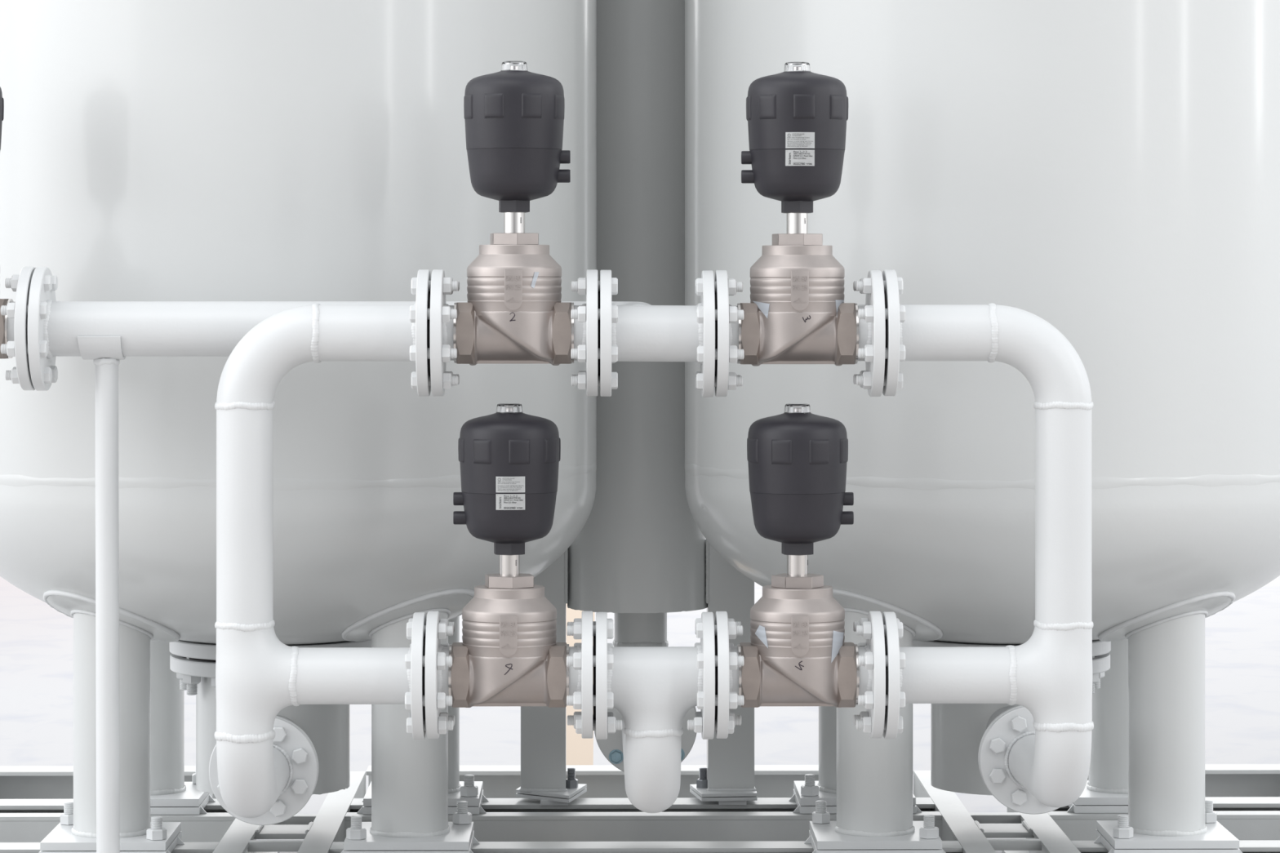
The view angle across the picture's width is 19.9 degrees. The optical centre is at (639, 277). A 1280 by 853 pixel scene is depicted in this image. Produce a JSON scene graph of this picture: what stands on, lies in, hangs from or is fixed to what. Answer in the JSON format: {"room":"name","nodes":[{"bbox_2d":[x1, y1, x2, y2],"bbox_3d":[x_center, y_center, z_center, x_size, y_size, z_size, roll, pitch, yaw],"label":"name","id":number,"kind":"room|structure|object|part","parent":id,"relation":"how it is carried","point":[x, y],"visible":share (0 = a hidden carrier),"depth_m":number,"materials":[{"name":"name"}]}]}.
{"room":"industrial plant","nodes":[
{"label":"industrial plant","id":0,"kind":"room"},
{"bbox_2d":[0,575,1279,852],"bbox_3d":[-0.340,1.117,29.773,60.000,0.001,72.000,0,0,-1],"label":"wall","id":1,"kind":"structure","parent":0,"point":[1242,639],"depth_m":9.35,"materials":[{"name":"paint"}]},
{"bbox_2d":[77,336,125,852],"bbox_3d":[-0.863,0.606,5.915,0.090,1.022,0.097,0,0,-1],"label":"support","id":2,"kind":"object","parent":1,"relation":"on","point":[105,352],"visible":0.99,"depth_m":5.90,"materials":[{"name":"paint"}]},
{"bbox_3d":[-0.864,0.624,5.915,0.041,0.986,0.038,0,0,-1],"label":"post","id":3,"kind":"part","parent":2,"relation":"part of","materials":[{"name":"metal"}]},
{"bbox_2d":[0,764,1279,852],"bbox_3d":[0.016,1.050,6.721,2.915,0.133,1.490,0,0,-1],"label":"frame","id":4,"kind":"object","parent":1,"relation":"on","point":[1246,797],"visible":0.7,"depth_m":6.76,"materials":[{"name":"paint"}]},
{"bbox_3d":[-0.646,1.008,6.623,0.103,0.010,0.110,0,0,-1],"label":"cross plate","id":5,"kind":"part","parent":4,"relation":"part of","materials":[{"name":"paint"}]},
{"bbox_2d":[0,0,596,852],"bbox_3d":[-0.667,-0.520,6.628,1.177,3.045,1.177,0,0,-21],"label":"tank","id":6,"kind":"object","parent":4,"relation":"on","point":[151,150],"visible":0.6,"depth_m":6.12,"materials":[{"name":"metal"}]},
{"bbox_3d":[-0.922,0.991,6.365,0.217,0.014,0.234,0,0,-1],"label":"plate","id":7,"kind":"part","parent":6,"relation":"part of","materials":[{"name":"paint"}]},
{"bbox_3d":[-0.922,0.976,6.365,0.215,0.014,0.232,0,0,-1],"label":"plate","id":8,"kind":"part","parent":6,"relation":"part of","materials":[{"name":"paint"}]},
{"bbox_3d":[-0.922,0.759,6.365,0.134,0.418,0.134,0,0,-1],"label":"leg","id":9,"kind":"part","parent":6,"relation":"part of","materials":[{"name":"paint"}]},
{"bbox_3d":[-0.928,0.759,6.885,0.134,0.418,0.134,0,0,-1],"label":"leg","id":10,"kind":"part","parent":6,"relation":"part of","materials":[{"name":"paint"}]},
{"bbox_3d":[-0.928,0.976,6.885,0.215,0.014,0.232,0,0,-1],"label":"plate","id":11,"kind":"part","parent":6,"relation":"part of","materials":[{"name":"paint"}]},
{"bbox_3d":[-0.928,0.991,6.885,0.217,0.014,0.234,0,0,-1],"label":"plate","id":12,"kind":"part","parent":6,"relation":"part of","materials":[{"name":"paint"}]},
{"bbox_2d":[208,269,459,825],"bbox_3d":[-0.503,0.451,5.885,0.429,0.927,0.431,0,0,-1],"label":"pipe manifold","id":13,"kind":"object","parent":6,"relation":"attached to","point":[264,770],"visible":0.96,"depth_m":5.73,"materials":[{"name":"paint"}]},
{"bbox_2d":[0,266,744,396],"bbox_3d":[-0.427,0.086,5.876,1.219,0.206,0.289,0,0,9],"label":"pipe","id":14,"kind":"object","parent":13,"relation":"attached to","point":[628,331],"visible":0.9,"depth_m":5.84,"materials":[{"name":"metal"}]},
{"bbox_2d":[0,87,35,390],"bbox_3d":[-1.113,-0.082,5.913,0.262,0.530,0.201,0,0,-1],"label":"valve","id":15,"kind":"object","parent":14,"relation":"attached to","point":[15,329],"visible":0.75,"depth_m":5.84,"materials":[{"name":"silver metal"}]},
{"bbox_2d":[429,61,597,395],"bbox_3d":[-0.198,-0.077,5.773,0.262,0.530,0.201,0,0,-1],"label":"valve","id":16,"kind":"object","parent":14,"relation":"attached to","point":[513,313],"visible":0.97,"depth_m":5.72,"materials":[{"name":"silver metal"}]},
{"bbox_3d":[-0.199,-0.086,5.773,0.033,0.034,0.033,0,0,-1],"label":"stem","id":17,"kind":"part","parent":16,"relation":"part of","materials":[{"name":"metal"}]},
{"bbox_2d":[714,62,885,396],"bbox_3d":[0.251,-0.076,5.778,0.262,0.530,0.201,0,0,-1],"label":"valve","id":18,"kind":"object","parent":14,"relation":"attached to","point":[797,312],"visible":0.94,"depth_m":5.72,"materials":[{"name":"silver metal"}]},
{"bbox_3d":[0.249,-0.085,5.778,0.033,0.034,0.033,0,0,-1],"label":"stem","id":19,"kind":"part","parent":18,"relation":"part of","materials":[{"name":"metal"}]},
{"bbox_2d":[788,151,811,164],"bbox_3d":[0.250,-0.187,5.705,0.040,0.022,0.005,0,0,-1],"label":"print","id":20,"kind":"object","parent":18,"relation":"on","point":[795,157],"depth_m":5.71,"materials":[{"name":"grey"}]},
{"bbox_2d":[786,133,813,146],"bbox_3d":[0.251,-0.215,5.702,0.041,0.021,0.004,0,0,-1],"label":"print","id":21,"kind":"object","parent":18,"relation":"on","point":[793,140],"depth_m":5.70,"materials":[{"name":"grey"}]},
{"bbox_2d":[424,403,593,738],"bbox_3d":[-0.205,0.465,5.773,0.262,0.530,0.201,0,0,-1],"label":"valve","id":22,"kind":"object","parent":13,"relation":"on","point":[509,654],"visible":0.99,"depth_m":5.72,"materials":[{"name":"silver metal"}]},
{"bbox_2d":[497,477,519,491],"bbox_3d":[-0.202,0.324,5.697,0.041,0.021,0.004,0,0,-3],"label":"print","id":23,"kind":"object","parent":22,"relation":"on","point":[504,484],"depth_m":5.70,"materials":[{"name":"grey"}]},
{"bbox_3d":[-0.207,0.455,5.773,0.033,0.034,0.033,0,0,-1],"label":"stem","id":24,"kind":"part","parent":22,"relation":"part of","materials":[{"name":"metal"}]},
{"bbox_2d":[498,495,523,509],"bbox_3d":[-0.203,0.351,5.700,0.040,0.022,0.005,0,0,-4],"label":"print","id":25,"kind":"object","parent":22,"relation":"on","point":[505,502],"depth_m":5.70,"materials":[{"name":"grey"}]},
{"bbox_3d":[-0.402,0.991,6.371,0.217,0.014,0.234,0,0,-1],"label":"plate","id":26,"kind":"part","parent":6,"relation":"part of","materials":[{"name":"paint"}]},
{"bbox_3d":[-0.402,0.976,6.371,0.215,0.014,0.232,0,0,-1],"label":"plate","id":27,"kind":"part","parent":6,"relation":"part of","materials":[{"name":"paint"}]},
{"bbox_3d":[-0.402,0.759,6.371,0.134,0.419,0.134,0,0,-1],"label":"leg","id":28,"kind":"part","parent":6,"relation":"part of","materials":[{"name":"paint"}]},
{"bbox_3d":[-0.408,0.991,6.891,0.217,0.014,0.234,0,0,-1],"label":"plate","id":29,"kind":"part","parent":6,"relation":"part of","materials":[{"name":"paint"}]},
{"bbox_3d":[-0.408,0.976,6.891,0.215,0.014,0.232,0,0,-1],"label":"plate","id":30,"kind":"part","parent":6,"relation":"part of","materials":[{"name":"paint"}]},
{"bbox_3d":[-0.408,0.759,6.891,0.134,0.419,0.134,0,0,-1],"label":"leg","id":31,"kind":"part","parent":6,"relation":"part of","materials":[{"name":"paint"}]},
{"bbox_2d":[515,0,757,805],"bbox_3d":[-0.007,-0.450,6.894,0.458,2.900,0.432,0,0,-1],"label":"vessel","id":32,"kind":"object","parent":4,"relation":"on","point":[640,555],"visible":0.69,"depth_m":6.85,"materials":[{"name":"paint"}]},
{"bbox_3d":[-0.185,0.738,6.973,0.086,0.477,0.086,0,0,-1],"label":"square post","id":33,"kind":"part","parent":32,"relation":"part of","materials":[{"name":"metal"}]},
{"bbox_3d":[-0.176,0.987,6.957,0.119,0.006,0.158,0,0,11],"label":"plate","id":34,"kind":"part","parent":32,"relation":"part of","materials":[{"name":"paint"}]},
{"bbox_3d":[-0.176,0.979,6.957,0.119,0.006,0.158,0,0,11],"label":"plate","id":35,"kind":"part","parent":32,"relation":"part of","materials":[{"name":"paint"}]},
{"bbox_3d":[-0.163,0.995,6.931,0.053,0.010,0.065,0,0,-1],"label":"shim plate","id":36,"kind":"part","parent":32,"relation":"part of","materials":[{"name":"paint"}]},
{"bbox_2d":[566,612,744,813],"bbox_3d":[0.018,0.722,6.176,0.278,0.382,1.002,0,0,-1],"label":"pipe tee","id":37,"kind":"object","parent":32,"relation":"attached to","point":[646,722],"visible":0.95,"depth_m":5.74,"materials":[{"name":"paint"}]},
{"bbox_2d":[715,403,885,738],"bbox_3d":[0.251,0.465,5.778,0.262,0.530,0.201,0,0,-1],"label":"valve","id":38,"kind":"object","parent":37,"relation":"on","point":[797,654],"visible":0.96,"depth_m":5.72,"materials":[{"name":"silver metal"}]},
{"bbox_3d":[0.250,0.456,5.778,0.033,0.034,0.033,0,0,-1],"label":"stem","id":39,"kind":"part","parent":38,"relation":"part of","materials":[{"name":"metal"}]},
{"bbox_2d":[614,613,696,712],"bbox_3d":[0.008,0.758,6.859,0.189,0.296,0.360,0,0,-1],"label":"pipe","id":40,"kind":"object","parent":32,"relation":"attached to","point":[631,629],"depth_m":6.93,"materials":[{"name":"metal"}]},
{"bbox_3d":[0.159,0.987,6.973,0.125,0.006,0.167,0,0,-1],"label":"plate","id":41,"kind":"part","parent":32,"relation":"part of","materials":[{"name":"paint"}]},
{"bbox_3d":[0.159,0.979,6.973,0.125,0.006,0.167,0,0,-1],"label":"plate","id":42,"kind":"part","parent":32,"relation":"part of","materials":[{"name":"paint"}]},
{"bbox_3d":[0.173,0.738,6.977,0.088,0.477,0.086,0,0,-1],"label":"square post","id":43,"kind":"part","parent":32,"relation":"part of","materials":[{"name":"metal"}]},
{"bbox_3d":[0.175,0.995,6.935,0.053,0.010,0.065,0,0,-1],"label":"shim plate","id":44,"kind":"part","parent":32,"relation":"part of","materials":[{"name":"paint"}]},
{"bbox_2d":[684,0,1279,852],"bbox_3d":[0.670,-0.520,6.643,1.177,3.045,1.177,0,0,-42],"label":"tank","id":45,"kind":"object","parent":4,"relation":"on","point":[1106,172],"visible":0.66,"depth_m":6.13,"materials":[{"name":"metal"}]},
{"bbox_3d":[0.405,0.759,6.900,0.134,0.419,0.134,0,0,-1],"label":"leg","id":46,"kind":"part","parent":45,"relation":"part of","materials":[{"name":"paint"}]},
{"bbox_3d":[0.405,0.976,6.900,0.215,0.014,0.232,0,0,-1],"label":"plate","id":47,"kind":"part","parent":45,"relation":"part of","materials":[{"name":"paint"}]},
{"bbox_3d":[0.405,0.991,6.900,0.217,0.014,0.234,0,0,-1],"label":"plate","id":48,"kind":"part","parent":45,"relation":"part of","materials":[{"name":"paint"}]},
{"bbox_3d":[0.411,0.759,6.380,0.134,0.419,0.134,0,0,-1],"label":"leg","id":49,"kind":"part","parent":45,"relation":"part of","materials":[{"name":"paint"}]},
{"bbox_3d":[0.411,0.991,6.380,0.217,0.014,0.234,0,0,-1],"label":"plate","id":50,"kind":"part","parent":45,"relation":"part of","materials":[{"name":"paint"}]},
{"bbox_3d":[0.411,0.976,6.380,0.215,0.014,0.232,0,0,-1],"label":"plate","id":51,"kind":"part","parent":45,"relation":"part of","materials":[{"name":"paint"}]},
{"bbox_2d":[853,269,1093,814],"bbox_3d":[0.546,0.444,5.902,0.414,0.912,0.441,0,0,-1],"label":"pipe manifold","id":52,"kind":"object","parent":45,"relation":"attached to","point":[1034,758],"visible":0.96,"depth_m":5.74,"materials":[{"name":"paint"}]},
{"bbox_3d":[0.917,0.991,6.906,0.217,0.014,0.234,0,0,-1],"label":"plate","id":53,"kind":"part","parent":45,"relation":"part of","materials":[{"name":"paint"}]},
{"bbox_3d":[0.917,0.976,6.906,0.215,0.014,0.232,0,0,-1],"label":"plate","id":54,"kind":"part","parent":45,"relation":"part of","materials":[{"name":"paint"}]},
{"bbox_3d":[0.917,0.761,6.906,0.134,0.416,0.134,0,0,-1],"label":"leg","id":55,"kind":"part","parent":45,"relation":"part of","materials":[{"name":"paint"}]},
{"bbox_3d":[0.923,0.761,6.386,0.134,0.416,0.134,0,0,-1],"label":"leg","id":56,"kind":"part","parent":45,"relation":"part of","materials":[{"name":"paint"}]},
{"bbox_3d":[0.923,0.991,6.386,0.217,0.014,0.234,0,0,-1],"label":"plate","id":57,"kind":"part","parent":45,"relation":"part of","materials":[{"name":"paint"}]},
{"bbox_3d":[0.923,0.976,6.386,0.215,0.014,0.232,0,0,-1],"label":"plate","id":58,"kind":"part","parent":45,"relation":"part of","materials":[{"name":"paint"}]},
{"bbox_3d":[0.662,1.008,6.638,0.101,0.010,0.110,0,0,-1],"label":"cross plate","id":59,"kind":"part","parent":4,"relation":"part of","materials":[{"name":"paint"}]}
]}

